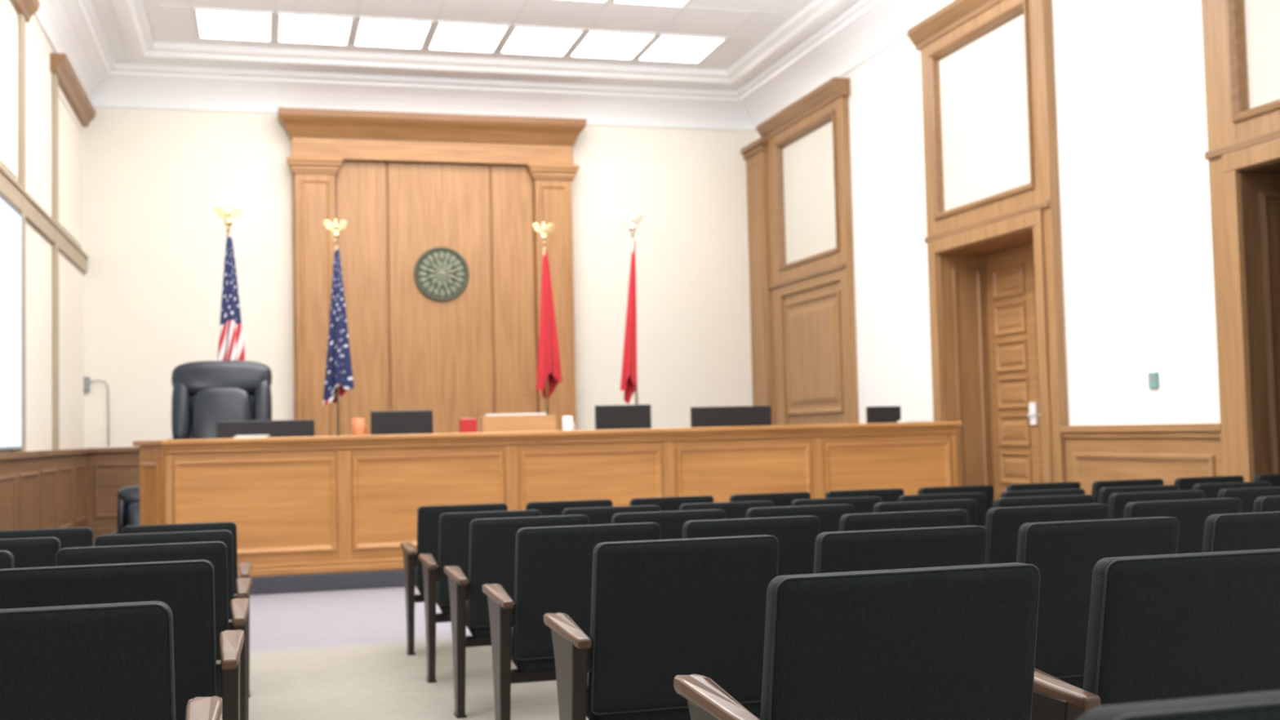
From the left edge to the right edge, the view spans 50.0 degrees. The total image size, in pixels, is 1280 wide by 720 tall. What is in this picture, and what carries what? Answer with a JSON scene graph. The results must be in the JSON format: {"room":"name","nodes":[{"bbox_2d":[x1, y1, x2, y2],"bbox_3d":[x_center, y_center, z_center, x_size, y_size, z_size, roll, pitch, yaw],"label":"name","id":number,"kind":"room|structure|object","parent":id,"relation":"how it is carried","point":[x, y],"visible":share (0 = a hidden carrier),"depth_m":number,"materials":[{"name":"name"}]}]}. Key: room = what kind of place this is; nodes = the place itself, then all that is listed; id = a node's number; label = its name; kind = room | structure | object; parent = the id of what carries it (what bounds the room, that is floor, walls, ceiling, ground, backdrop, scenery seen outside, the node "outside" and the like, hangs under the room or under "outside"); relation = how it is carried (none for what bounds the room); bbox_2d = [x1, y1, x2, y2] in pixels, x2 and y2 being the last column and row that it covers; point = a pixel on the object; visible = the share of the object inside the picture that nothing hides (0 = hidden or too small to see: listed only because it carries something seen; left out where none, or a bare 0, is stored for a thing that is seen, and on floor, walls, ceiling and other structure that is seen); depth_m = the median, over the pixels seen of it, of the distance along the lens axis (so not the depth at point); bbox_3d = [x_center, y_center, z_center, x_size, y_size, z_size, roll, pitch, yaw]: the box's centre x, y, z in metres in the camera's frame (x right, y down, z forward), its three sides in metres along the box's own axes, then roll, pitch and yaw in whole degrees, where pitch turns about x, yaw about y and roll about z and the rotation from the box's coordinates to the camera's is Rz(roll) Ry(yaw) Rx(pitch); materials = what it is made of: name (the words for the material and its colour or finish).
{"room":"courtroom","nodes":[
{"label":"courtroom","id":0,"kind":"room"},
{"bbox_2d":[0,0,84,452],"bbox_3d":[-4.406,-1.589,7.192,0.200,6.600,22.000,-1,-3,-15],"label":"wall","id":1,"kind":"structure","parent":0,"point":[38,49],"depth_m":14.68,"materials":[{"name":"beige paint"}]},
{"bbox_2d":[0,193,22,452],"bbox_3d":[-5.515,-0.329,11.759,0.055,2.235,2.420,-1,-3,-15],"label":"wall screen","id":2,"kind":"object","parent":1,"relation":"attached to","point":[11,219],"visible":1,"depth_m":12.36,"materials":[{"name":"grey plastic"}]},
{"bbox_2d":[0,448,91,530],"bbox_3d":[-4.195,1.114,7.068,0.090,1.180,21.950,-1,-3,-15],"label":"trim","id":3,"kind":"structure","parent":1,"relation":"attached to","point":[39,489],"depth_m":14.08,"materials":[{"name":"brown wood"}]},
{"bbox_2d":[0,0,95,451],"bbox_3d":[-5.946,-1.294,13.493,0.160,4.370,8.980,-1,-3,-15],"label":"trim","id":4,"kind":"structure","parent":1,"relation":"attached to","point":[64,75],"depth_m":15.04,"materials":[{"name":"brown wood"}]},
{"bbox_2d":[33,0,115,96],"bbox_3d":[-4.159,-4.163,7.409,0.440,0.470,22.000,-1,-3,-15],"label":"trim","id":5,"kind":"structure","parent":1,"relation":"attached to","point":[72,28],"depth_m":15.69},
{"bbox_2d":[93,540,588,719],"bbox_3d":[1.052,1.682,8.602,11.410,0.353,22.200,-1,-3,-15],"label":"floor","id":6,"kind":"structure","parent":0,"point":[335,655],"depth_m":7.44,"materials":[{"name":"beige carpet"}]},
{"bbox_2d":[0,550,14,568],"bbox_3d":[-2.219,1.023,4.395,0.610,0.844,0.570,-1,-3,-15],"label":"chair","id":7,"kind":"object","parent":6,"relation":"on","point":[6,557],"visible":0.15,"depth_m":4.21,"materials":[{"name":"black fabric"}]},
{"bbox_2d":[0,537,61,568],"bbox_3d":[-2.500,1.112,5.404,0.610,0.844,0.570,-1,-3,-15],"label":"chair","id":8,"kind":"object","parent":6,"relation":"on","point":[37,552],"visible":0.14,"depth_m":5.19,"materials":[{"name":"black fabric"}]},
{"bbox_2d":[0,527,93,549],"bbox_3d":[-2.796,1.204,6.460,0.610,0.844,0.570,-1,-3,-15],"label":"chair","id":9,"kind":"object","parent":6,"relation":"on","point":[78,536],"visible":0.12,"depth_m":6.24,"materials":[{"name":"fabric"}]},
{"bbox_2d":[0,600,222,719],"bbox_3d":[-1.050,0.830,2.401,0.610,0.844,0.570,-1,-3,-15],"label":"chair","id":10,"kind":"object","parent":6,"relation":"on","point":[104,661],"visible":1,"depth_m":2.19,"materials":[{"name":"black fabric"}]},
{"bbox_2d":[0,559,244,719],"bbox_3d":[-1.339,0.929,3.551,0.610,0.844,0.570,-1,-3,-15],"label":"chair","id":11,"kind":"object","parent":6,"relation":"on","point":[187,587],"visible":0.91,"depth_m":3.35,"materials":[{"name":"black fabric"}]},
{"bbox_2d":[111,485,139,534],"bbox_3d":[-4.572,1.574,12.554,0.457,0.841,0.558,-1,-3,-15],"label":"office chair","id":12,"kind":"object","parent":6,"relation":"on","point":[128,497],"visible":0.26,"depth_m":12.52,"materials":[{"name":"black leather"}]},
{"bbox_2d":[125,502,139,526],"bbox_3d":[-4.584,1.464,12.594,0.240,0.354,0.230,-1,-3,-15],"label":"cushion","id":13,"kind":"object","parent":12,"relation":"on","point":[132,508],"depth_m":12.50,"materials":[{"name":"black leather"}]},
{"bbox_2d":[55,541,249,719],"bbox_3d":[-1.612,1.018,4.562,0.610,0.844,0.570,-1,-3,-16],"label":"chair","id":14,"kind":"object","parent":6,"relation":"on","point":[215,552],"visible":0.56,"depth_m":4.36,"materials":[{"name":"black fabric"}]},
{"bbox_2d":[94,529,252,719],"bbox_3d":[-1.890,1.106,5.571,0.610,0.844,0.570,-1,-3,-15],"label":"chair","id":15,"kind":"object","parent":6,"relation":"on","point":[243,585],"visible":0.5,"depth_m":5.36,"materials":[{"name":"fabric"}]},
{"bbox_2d":[121,521,252,697],"bbox_3d":[-2.187,1.198,6.627,0.610,0.844,0.570,-1,-3,-16],"label":"chair","id":16,"kind":"object","parent":6,"relation":"on","point":[245,568],"visible":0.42,"depth_m":6.41,"materials":[{"name":"fabric"}]},
{"bbox_2d":[400,502,507,655],"bbox_3d":[-1.079,1.257,8.017,0.610,0.844,0.570,-1,-3,-15],"label":"chair","id":17,"kind":"object","parent":6,"relation":"on","point":[428,517],"visible":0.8,"depth_m":7.76,"materials":[{"name":"fabric"}]},
{"bbox_2d":[418,509,541,683],"bbox_3d":[-0.815,1.189,7.055,0.610,0.844,0.570,-1,-3,-15],"label":"chair","id":18,"kind":"object","parent":6,"relation":"on","point":[454,527],"visible":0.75,"depth_m":6.80,"materials":[{"name":"fabric"}]},
{"bbox_2d":[444,515,589,718],"bbox_3d":[-0.540,1.101,6.045,0.610,0.844,0.570,-1,-3,-16],"label":"chair","id":19,"kind":"object","parent":6,"relation":"on","point":[492,541],"visible":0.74,"depth_m":5.79,"materials":[{"name":"fabric"}]},
{"bbox_2d":[133,421,962,595],"bbox_3d":[-0.564,1.241,11.960,7.280,1.255,0.470,-1,-3,-15],"label":"bench","id":20,"kind":"object","parent":6,"relation":"on","point":[320,513],"visible":0.62,"depth_m":11.48,"materials":[{"name":"brown wood"}]},
{"bbox_2d":[525,499,613,515],"bbox_3d":[-0.481,1.251,8.181,0.610,0.844,0.570,-1,-3,-15],"label":"chair","id":21,"kind":"object","parent":6,"relation":"on","point":[546,508],"visible":0.17,"depth_m":7.92,"materials":[{"name":"fabric"}]},
{"bbox_2d":[482,522,660,719],"bbox_3d":[-0.249,1.008,4.988,0.610,0.844,0.570,-1,-3,-15],"label":"chair","id":22,"kind":"object","parent":6,"relation":"on","point":[553,565],"visible":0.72,"depth_m":4.74,"materials":[{"name":"fabric"}]},
{"bbox_2d":[561,505,660,524],"bbox_3d":[-0.216,1.183,7.219,0.610,0.844,0.570,-1,-3,-15],"label":"chair","id":23,"kind":"object","parent":6,"relation":"on","point":[596,515],"visible":0.14,"depth_m":6.96,"materials":[{"name":"fabric"}]},
{"bbox_2d":[543,534,778,719],"bbox_3d":[0.053,0.912,3.882,0.610,0.844,0.570,-1,-3,-15],"label":"chair","id":24,"kind":"object","parent":6,"relation":"on","point":[662,610],"visible":0.91,"depth_m":3.65,"materials":[{"name":"fabric"}]},
{"bbox_2d":[611,509,725,539],"bbox_3d":[0.054,1.095,6.208,0.610,0.844,0.570,-1,-3,-15],"label":"chair","id":25,"kind":"object","parent":6,"relation":"on","point":[671,523],"visible":0.17,"depth_m":5.96,"materials":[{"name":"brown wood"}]},
{"bbox_2d":[629,495,713,511],"bbox_3d":[0.117,1.245,8.346,0.610,0.844,0.570,-1,-3,-15],"label":"chair","id":26,"kind":"object","parent":6,"relation":"on","point":[665,504],"visible":0.2,"depth_m":8.10,"materials":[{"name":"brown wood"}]},
{"bbox_2d":[679,500,773,519],"bbox_3d":[0.381,1.177,7.383,0.610,0.844,0.570,-1,-3,-15],"label":"chair","id":27,"kind":"object","parent":6,"relation":"on","point":[732,510],"visible":0.18,"depth_m":7.14,"materials":[{"name":"black fabric"}]},
{"bbox_2d":[682,515,819,576],"bbox_3d":[0.330,1.002,5.147,0.610,0.844,0.570,-1,-3,-15],"label":"chair","id":28,"kind":"object","parent":6,"relation":"on","point":[796,535],"visible":0.18,"depth_m":4.93,"materials":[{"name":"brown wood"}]},
{"bbox_2d":[729,492,810,506],"bbox_3d":[0.713,1.239,8.509,0.610,0.844,0.570,-1,-3,-16],"label":"chair","id":29,"kind":"object","parent":6,"relation":"on","point":[784,499],"visible":0.16,"depth_m":8.27,"materials":[{"name":"black fabric"}]},
{"bbox_2d":[745,503,854,533],"bbox_3d":[0.646,1.089,6.370,0.610,0.844,0.570,-1,-3,-16],"label":"chair","id":30,"kind":"object","parent":6,"relation":"on","point":[828,515],"visible":0.17,"depth_m":6.14,"materials":[{"name":"black fabric"}]},
{"bbox_2d":[791,496,882,513],"bbox_3d":[0.977,1.171,7.547,0.610,0.844,0.570,-1,-3,-16],"label":"chair","id":31,"kind":"object","parent":6,"relation":"on","point":[861,504],"visible":0.19,"depth_m":7.32,"materials":[{"name":"black fabric"}]},
{"bbox_2d":[673,562,1039,719],"bbox_3d":[0.394,0.802,2.631,0.610,0.844,0.570,-1,-3,-16],"label":"chair","id":32,"kind":"object","parent":6,"relation":"on","point":[951,642],"visible":1,"depth_m":2.40,"materials":[{"name":"black fabric"}]},
{"bbox_2d":[825,488,904,502],"bbox_3d":[1.314,1.233,8.674,0.610,0.844,0.570,-1,-3,-15],"label":"chair","id":33,"kind":"object","parent":6,"relation":"on","point":[892,495],"visible":0.18,"depth_m":8.44,"materials":[{"name":"black fabric"}]},
{"bbox_2d":[813,525,987,573],"bbox_3d":[0.658,0.906,4.048,0.610,0.844,0.570,-1,-3,-15],"label":"chair","id":34,"kind":"object","parent":6,"relation":"on","point":[957,545],"visible":0.2,"depth_m":3.80,"materials":[{"name":"black fabric"}]},
{"bbox_2d":[838,509,968,531],"bbox_3d":[0.906,0.997,5.305,0.610,0.844,0.570,-1,-3,-16],"label":"chair","id":35,"kind":"object","parent":6,"relation":"on","point":[948,517],"visible":0.24,"depth_m":5.05,"materials":[{"name":"black fabric"}]},
{"bbox_2d":[872,498,977,525],"bbox_3d":[1.239,1.083,6.533,0.610,0.844,0.570,-1,-3,-16],"label":"chair","id":36,"kind":"object","parent":6,"relation":"on","point":[970,505],"visible":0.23,"depth_m":6.29,"materials":[{"name":"black fabric"}]},
{"bbox_2d":[897,492,986,527],"bbox_3d":[1.578,1.165,7.712,0.610,0.844,0.570,-1,-3,-15],"label":"chair","id":37,"kind":"object","parent":6,"relation":"on","point":[980,497],"visible":0.2,"depth_m":7.49,"materials":[{"name":"black fabric"}]},
{"bbox_2d":[917,484,994,527],"bbox_3d":[1.911,1.227,8.838,0.610,0.844,0.570,-1,-3,-15],"label":"chair","id":38,"kind":"object","parent":6,"relation":"on","point":[988,490],"visible":0.2,"depth_m":8.61,"materials":[{"name":"black fabric"}]},
{"bbox_2d":[1000,488,1084,497],"bbox_3d":[2.175,1.159,7.876,0.610,0.844,0.570,-1,-3,-15],"label":"chair","id":39,"kind":"object","parent":6,"relation":"on","point":[1057,491],"visible":0.18,"depth_m":7.62,"materials":[{"name":"black fabric"}]},
{"bbox_2d":[993,494,1093,507],"bbox_3d":[1.833,1.077,6.697,0.610,0.844,0.570,-1,-3,-15],"label":"chair","id":40,"kind":"object","parent":6,"relation":"on","point":[1070,499],"visible":0.15,"depth_m":6.44,"materials":[{"name":"black fabric"}]},
{"bbox_2d":[1006,481,1080,491],"bbox_3d":[2.509,1.221,9.002,0.610,0.844,0.570,-1,-3,-15],"label":"chair","id":41,"kind":"object","parent":6,"relation":"on","point":[1068,485],"visible":0.16,"depth_m":8.75,"materials":[{"name":"black fabric"}]},
{"bbox_2d":[985,503,1109,564],"bbox_3d":[1.485,0.991,5.464,0.610,0.844,0.570,-1,-3,-16],"label":"chair","id":42,"kind":"object","parent":6,"relation":"on","point":[1002,525],"visible":0.16,"depth_m":5.19,"materials":[{"name":"black fabric"}]},
{"bbox_2d":[1016,516,1179,688],"bbox_3d":[1.264,0.900,4.214,0.610,0.844,0.570,-1,-3,-15],"label":"chair","id":43,"kind":"object","parent":6,"relation":"on","point":[1065,554],"visible":0.24,"depth_m":3.97,"materials":[{"name":"black fabric"}]},
{"bbox_2d":[1091,478,1163,503],"bbox_3d":[3.106,1.216,9.166,0.610,0.844,0.570,-1,-3,-15],"label":"chair","id":44,"kind":"object","parent":6,"relation":"on","point":[1096,485],"visible":0.22,"depth_m":8.90,"materials":[{"name":"black fabric"}]},
{"bbox_2d":[1097,484,1180,504],"bbox_3d":[2.771,1.153,8.040,0.610,0.844,0.570,-1,-3,-15],"label":"chair","id":45,"kind":"object","parent":6,"relation":"on","point":[1104,493],"visible":0.19,"depth_m":7.77,"materials":[{"name":"black fabric"}]},
{"bbox_2d":[1031,548,1279,719],"bbox_3d":[1.014,0.796,2.802,0.610,0.844,0.570,-1,-3,-15],"label":"chair","id":46,"kind":"object","parent":6,"relation":"on","point":[1162,627],"visible":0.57,"depth_m":2.55,"materials":[{"name":"fabric"}]},
{"bbox_2d":[1107,489,1204,519],"bbox_3d":[2.426,1.071,6.859,0.610,0.844,0.570,-1,-3,-15],"label":"chair","id":47,"kind":"object","parent":6,"relation":"on","point":[1117,501],"visible":0.16,"depth_m":6.59,"materials":[{"name":"black fabric"}]},
{"bbox_2d":[1077,689,1279,719],"bbox_3d":[0.544,0.727,1.441,0.610,0.844,0.570,-1,-3,-16],"label":"chair","id":48,"kind":"object","parent":6,"relation":"on","point":[1262,705],"visible":1,"depth_m":1.16,"materials":[{"name":"black fabric"}]},
{"bbox_2d":[1123,497,1241,553],"bbox_3d":[2.064,0.985,5.623,0.610,0.844,0.570,-1,-3,-15],"label":"chair","id":49,"kind":"object","parent":6,"relation":"on","point":[1191,515],"visible":0.22,"depth_m":5.39,"materials":[{"name":"black fabric"}]},
{"bbox_2d":[1173,475,1244,490],"bbox_3d":[3.705,1.210,9.330,0.610,0.844,0.570,-1,-3,-15],"label":"chair","id":50,"kind":"object","parent":6,"relation":"on","point":[1184,483],"visible":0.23,"depth_m":9.06,"materials":[{"name":"black fabric"}]},
{"bbox_2d":[1192,481,1271,498],"bbox_3d":[3.370,1.148,8.204,0.610,0.844,0.570,-1,-3,-15],"label":"chair","id":51,"kind":"object","parent":6,"relation":"on","point":[1211,491],"visible":0.12,"depth_m":7.93,"materials":[{"name":"black fabric"}]},
{"bbox_2d":[1201,511,1279,552],"bbox_3d":[1.871,0.894,4.381,0.610,0.844,0.570,-1,-3,-15],"label":"chair","id":52,"kind":"object","parent":6,"relation":"on","point":[1259,530],"visible":0.18,"depth_m":4.10,"materials":[{"name":"black fabric"}]},
{"bbox_2d":[1217,486,1279,512],"bbox_3d":[3.019,1.066,7.022,0.610,0.844,0.570,-1,-3,-15],"label":"chair","id":53,"kind":"object","parent":6,"relation":"on","point":[1247,496],"visible":0.13,"depth_m":6.75,"materials":[{"name":"black fabric"}]},
{"bbox_2d":[1253,495,1279,512],"bbox_3d":[2.644,0.980,5.782,0.610,0.844,0.570,-1,-3,-15],"label":"chair","id":54,"kind":"object","parent":6,"relation":"on","point":[1261,504],"visible":0.09,"depth_m":5.48,"materials":[{"name":"black fabric"}]},
{"bbox_2d":[1253,474,1279,486],"bbox_3d":[4.302,1.204,9.494,0.610,0.844,0.570,-1,-3,-15],"label":"chair","id":55,"kind":"object","parent":6,"relation":"on","point":[1274,479],"visible":0.09,"depth_m":9.21,"materials":[{"name":"black fabric"}]},
{"bbox_3d":[-0.582,1.399,12.559,6.820,1.000,0.650,-1,-3,-15],"label":"desk","id":56,"kind":"object","parent":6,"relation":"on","visible":0},
{"bbox_2d":[216,419,314,438],"bbox_3d":[-3.236,0.726,11.891,0.816,0.404,0.220,-1,-3,-15],"label":"monitor","id":57,"kind":"object","parent":56,"relation":"on","point":[291,428],"visible":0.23,"depth_m":11.87,"materials":[{"name":"black plastic"}]},
{"bbox_2d":[351,417,368,435],"bbox_3d":[-2.453,0.711,11.986,0.108,0.405,0.122,-4,-4,37],"label":"cup","id":58,"kind":"object","parent":56,"relation":"on","point":[357,424],"visible":0.48,"depth_m":11.94,"materials":[{"name":"ceramic"}]},
{"bbox_2d":[370,409,432,435],"bbox_3d":[-2.115,0.683,12.201,0.544,0.466,0.220,-1,-3,-15],"label":"monitor","id":59,"kind":"object","parent":56,"relation":"on","point":[382,422],"visible":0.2,"depth_m":12.17,"materials":[{"name":"black plastic"}]},
{"bbox_2d":[459,418,476,432],"bbox_3d":[-1.542,0.718,12.335,0.150,0.384,0.060,-1,-3,-15],"label":"book","id":60,"kind":"object","parent":56,"relation":"on","point":[466,425],"visible":0.44,"depth_m":12.31,"materials":[{"name":"red paper"}]},
{"bbox_2d":[479,413,555,432],"bbox_3d":[-1.114,0.697,12.505,0.666,0.422,0.240,-1,-3,-15],"label":"file box","id":61,"kind":"object","parent":56,"relation":"on","point":[509,422],"visible":0.3,"depth_m":12.40,"materials":[{"name":"brown wood"}]},
{"bbox_2d":[562,416,575,430],"bbox_3d":[-0.647,0.703,12.473,0.105,0.386,0.092,-2,-3,21],"label":"cup","id":62,"kind":"object","parent":56,"relation":"on","point":[567,421],"visible":0.45,"depth_m":12.44,"materials":[{"name":"white ceramic"}]},
{"bbox_2d":[595,404,651,429],"bbox_3d":[-0.158,0.658,12.738,0.532,0.479,0.220,-1,-3,-15],"label":"monitor","id":63,"kind":"object","parent":56,"relation":"on","point":[607,416],"visible":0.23,"depth_m":12.70,"materials":[{"name":"black plastic"}]},
{"bbox_2d":[690,405,771,427],"bbox_3d":[0.863,0.664,13.018,0.802,0.447,0.220,-1,-3,-15],"label":"monitor","id":64,"kind":"object","parent":56,"relation":"on","point":[747,415],"visible":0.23,"depth_m":12.98,"materials":[{"name":"black plastic"}]},
{"bbox_2d":[866,405,901,423],"bbox_3d":[2.387,0.663,13.431,0.334,0.418,0.218,-2,-3,10],"label":"monitor","id":65,"kind":"object","parent":56,"relation":"on","point":[873,414],"visible":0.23,"depth_m":13.40,"materials":[{"name":"black plastic"}]},
{"bbox_2d":[83,106,755,448],"bbox_3d":[-2.749,-1.016,19.140,9.710,6.600,0.200,-1,-3,-15],"label":"wall","id":66,"kind":"structure","parent":0,"point":[154,180],"depth_m":18.48,"materials":[{"name":"beige paint"}]},
{"bbox_2d":[84,376,109,445],"bbox_3d":[-7.040,0.665,17.738,0.342,0.900,0.050,-1,-3,-15],"label":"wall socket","id":67,"kind":"object","parent":66,"relation":"attached to","point":[86,380],"visible":0.77,"depth_m":17.74,"materials":[{"name":"grey plastic"}]},
{"bbox_2d":[88,447,139,540],"bbox_3d":[-5.867,1.714,17.978,2.630,1.180,0.090,-1,-3,-15],"label":"trim","id":68,"kind":"structure","parent":66,"relation":"attached to","point":[110,470],"depth_m":17.70,"materials":[{"name":"brown wood"}]},
{"bbox_2d":[88,63,754,130],"bbox_3d":[-2.726,-3.604,18.964,9.310,0.470,0.440,-1,-3,-15],"label":"trim","id":69,"kind":"structure","parent":66,"relation":"attached to","point":[126,85],"depth_m":18.83,"materials":[{"name":"paint"}]},
{"bbox_2d":[277,106,586,436],"bbox_3d":[-2.756,-0.541,18.768,4.190,5.615,0.460,-1,-3,-15],"label":"wall panel","id":70,"kind":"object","parent":66,"relation":"attached to","point":[405,185],"depth_m":18.79,"materials":[{"name":"brown wood"}]},
{"bbox_2d":[413,246,469,301],"bbox_3d":[-2.712,-1.179,18.812,0.750,0.750,0.100,-1,-3,-15],"label":"seal","id":71,"kind":"object","parent":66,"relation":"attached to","point":[441,273],"visible":1,"depth_m":18.81,"materials":[{"name":"green metal"}]},
{"bbox_2d":[90,0,858,91],"bbox_3d":[0.083,-4.549,8.697,9.710,0.230,22.200,-1,-3,-15],"label":"ceiling","id":72,"kind":"structure","parent":0,"point":[163,21],"depth_m":16.69,"materials":[{"name":"paint"}]},
{"bbox_2d":[193,7,272,41],"bbox_3d":[-4.878,-4.028,16.530,0.880,0.030,1.180,-1,-3,-15],"label":"recessed light","id":73,"kind":"object","parent":72,"relation":"in","point":[211,23],"visible":1,"depth_m":16.47,"materials":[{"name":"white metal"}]},
{"bbox_2d":[276,12,354,45],"bbox_3d":[-3.976,-4.037,16.777,0.880,0.030,1.180,-1,-3,-15],"label":"recessed light","id":74,"kind":"object","parent":72,"relation":"in","point":[299,28],"visible":1,"depth_m":16.72,"materials":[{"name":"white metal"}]},
{"bbox_2d":[352,16,433,48],"bbox_3d":[-3.075,-4.046,17.025,0.880,0.030,1.180,-1,-3,-15],"label":"recessed light","id":75,"kind":"object","parent":72,"relation":"in","point":[370,31],"visible":1,"depth_m":16.97,"materials":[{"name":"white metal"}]},
{"bbox_2d":[426,21,510,53],"bbox_3d":[-2.173,-4.055,17.272,0.880,0.030,1.180,-1,-3,-15],"label":"recessed light","id":76,"kind":"object","parent":72,"relation":"in","point":[446,36],"visible":1,"depth_m":17.22,"materials":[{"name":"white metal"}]},
{"bbox_2d":[160,0,783,65],"bbox_3d":[0.214,-4.574,8.501,7.200,0.006,19.750,-1,-3,-15],"label":"trim","id":77,"kind":"structure","parent":72,"relation":"attached to","point":[526,2],"depth_m":16.69,"materials":[{"name":"paint"}]},
{"bbox_2d":[111,0,855,86],"bbox_3d":[0.203,-4.494,8.545,8.120,0.160,20.570,-1,-3,-15],"label":"trim","id":78,"kind":"structure","parent":72,"relation":"attached to","point":[131,15],"depth_m":17.92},
{"bbox_2d":[498,25,584,56],"bbox_3d":[-1.271,-4.064,17.520,0.880,0.030,1.180,-1,-3,-15],"label":"recessed light","id":79,"kind":"object","parent":72,"relation":"in","point":[526,40],"visible":1,"depth_m":17.46,"materials":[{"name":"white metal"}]},
{"bbox_2d":[568,29,656,59],"bbox_3d":[-0.370,-4.072,17.767,0.880,0.030,1.180,-1,-3,-15],"label":"recessed light","id":80,"kind":"object","parent":72,"relation":"in","point":[607,44],"visible":1,"depth_m":17.71,"materials":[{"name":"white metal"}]},
{"bbox_2d":[611,0,689,6],"bbox_3d":[0.245,-4.202,15.524,0.880,0.030,1.180,-1,-3,-15],"label":"recessed light","id":81,"kind":"object","parent":72,"relation":"in","point":[657,2],"visible":1,"depth_m":16.00,"materials":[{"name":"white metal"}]},
{"bbox_2d":[636,33,727,62],"bbox_3d":[0.532,-4.081,18.015,0.880,0.030,1.180,-1,-3,-15],"label":"recessed light","id":82,"kind":"object","parent":72,"relation":"in","point":[666,46],"visible":1,"depth_m":17.96,"materials":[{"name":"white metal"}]},
{"bbox_2d":[755,0,1220,426],"bbox_3d":[4.764,-1.679,9.710,0.200,6.600,22.000,-1,-3,-15],"label":"wall","id":83,"kind":"structure","parent":0,"point":[1139,291],"depth_m":11.98,"materials":[{"name":"white paint"}]},
{"bbox_2d":[740,137,774,425],"bbox_3d":[1.768,-0.467,19.837,0.240,5.360,0.780,-1,-3,-15],"label":"trim","id":84,"kind":"structure","parent":83,"relation":"attached to","point":[754,153],"depth_m":19.81,"materials":[{"name":"brown wood"}]},
{"bbox_2d":[755,76,858,425],"bbox_3d":[2.208,-0.658,18.265,0.220,5.560,2.780,-1,-3,-15],"label":"wall panel","id":85,"kind":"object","parent":83,"relation":"attached to","point":[811,286],"depth_m":18.13,"materials":[{"name":"brown wood"}]},
{"bbox_2d":[736,0,954,130],"bbox_3d":[4.394,-4.247,9.757,0.440,0.470,22.000,-1,-3,-15],"label":"trim","id":86,"kind":"structure","parent":83,"relation":"attached to","point":[867,28],"depth_m":17.02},
{"bbox_2d":[937,226,1033,507],"bbox_3d":[3.782,0.302,13.792,0.610,3.110,2.040,-1,-3,-15],"label":"trim","id":87,"kind":"structure","parent":83,"relation":"attached to","point":[966,396],"depth_m":14.71,"materials":[{"name":"brown wood"}]},
{"bbox_2d":[906,0,1068,483],"bbox_3d":[3.445,-0.919,13.749,0.220,5.560,2.560,-1,-3,-15],"label":"trim","id":88,"kind":"structure","parent":83,"relation":"attached to","point":[988,68],"depth_m":13.55,"materials":[{"name":"brown wood"}]},
{"bbox_2d":[985,243,1042,501],"bbox_3d":[3.881,0.357,14.314,0.125,3.038,0.940,-1,-3,-15],"label":"door","id":89,"kind":"structure","parent":83,"relation":"in","point":[1010,273],"depth_m":14.29,"materials":[{"name":"brown wood"}]},
{"bbox_2d":[1033,253,1042,475],"bbox_3d":[4.133,0.304,13.392,0.125,3.038,0.945,-1,-3,-15],"label":"trim","id":90,"kind":"structure","parent":83,"relation":"in","point":[1034,415],"depth_m":13.85,"materials":[{"name":"brown wood"}]},
{"bbox_2d":[1059,422,1222,494],"bbox_3d":[4.164,1.133,11.429,0.100,1.190,2.180,-1,-3,-15],"label":"trim","id":91,"kind":"structure","parent":83,"relation":"attached to","point":[1168,452],"depth_m":11.39,"materials":[{"name":"brown wood"}]},
{"bbox_2d":[1147,372,1159,388],"bbox_3d":[4.225,0.168,11.306,0.030,0.130,0.110,-1,-3,-15],"label":"wall thermostat","id":92,"kind":"object","parent":83,"relation":"attached to","point":[1153,383],"visible":1,"depth_m":11.28,"materials":[{"name":"grey plastic"}]},
{"bbox_2d":[1200,0,1279,481],"bbox_3d":[4.658,-1.176,9.319,0.220,5.560,2.520,-1,-3,-15],"label":"trim","id":93,"kind":"structure","parent":83,"relation":"attached to","point":[1242,37],"depth_m":10.19,"materials":[{"name":"brown wood"}]},
{"bbox_2d":[1239,159,1279,477],"bbox_3d":[5.481,0.038,9.444,1.590,3.110,1.900,-1,-3,-15],"label":"trim","id":94,"kind":"structure","parent":83,"relation":"attached to","point":[1260,184],"depth_m":10.14,"materials":[{"name":"brown wood"}]},
{"bbox_3d":[-1.351,1.840,15.905,7.180,0.500,5.650,-1,-3,-15],"label":"floor","id":95,"kind":"structure","parent":0,"visible":0},
{"bbox_2d":[167,360,271,439],"bbox_3d":[-3.898,0.740,12.804,0.976,1.500,0.852,-1,-3,-15],"label":"chair","id":96,"kind":"object","parent":95,"relation":"on","point":[205,393],"visible":0.49,"depth_m":12.92,"materials":[{"name":"black leather"}]},
{"bbox_2d":[191,387,252,439],"bbox_3d":[-3.942,0.549,12.958,0.552,0.631,0.264,-1,-3,-15],"label":"cushion","id":97,"kind":"object","parent":96,"relation":"on","point":[210,406],"depth_m":12.89,"materials":[{"name":"black leather"}]},
{"bbox_2d":[214,205,245,360],"bbox_3d":[-4.065,-0.002,13.589,0.313,3.070,0.340,-4,-4,42],"label":"flag","id":98,"kind":"object","parent":95,"relation":"on","point":[231,343],"visible":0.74,"depth_m":13.58,"materials":[{"name":"multicoloured fabric"}]},
{"bbox_2d":[322,218,354,435],"bbox_3d":[-3.195,0.030,14.492,0.298,3.058,0.298,-4,-4,42],"label":"flag","id":99,"kind":"object","parent":95,"relation":"on","point":[339,378],"visible":0.98,"depth_m":14.47,"materials":[{"name":"blue fabric"}]},
{"bbox_2d":[532,222,562,414],"bbox_3d":[-1.020,0.007,15.089,0.316,3.060,0.300,-1,-3,-15],"label":"flag","id":100,"kind":"object","parent":95,"relation":"on","point":[548,375],"visible":0.97,"depth_m":15.08,"materials":[{"name":"red fabric"}]},
{"bbox_2d":[620,212,643,404],"bbox_3d":[-0.048,-0.051,14.684,0.298,3.088,0.298,-3,-3,30],"label":"flag","id":101,"kind":"object","parent":95,"relation":"on","point":[628,382],"visible":0.93,"depth_m":14.67,"materials":[{"name":"red fabric"}]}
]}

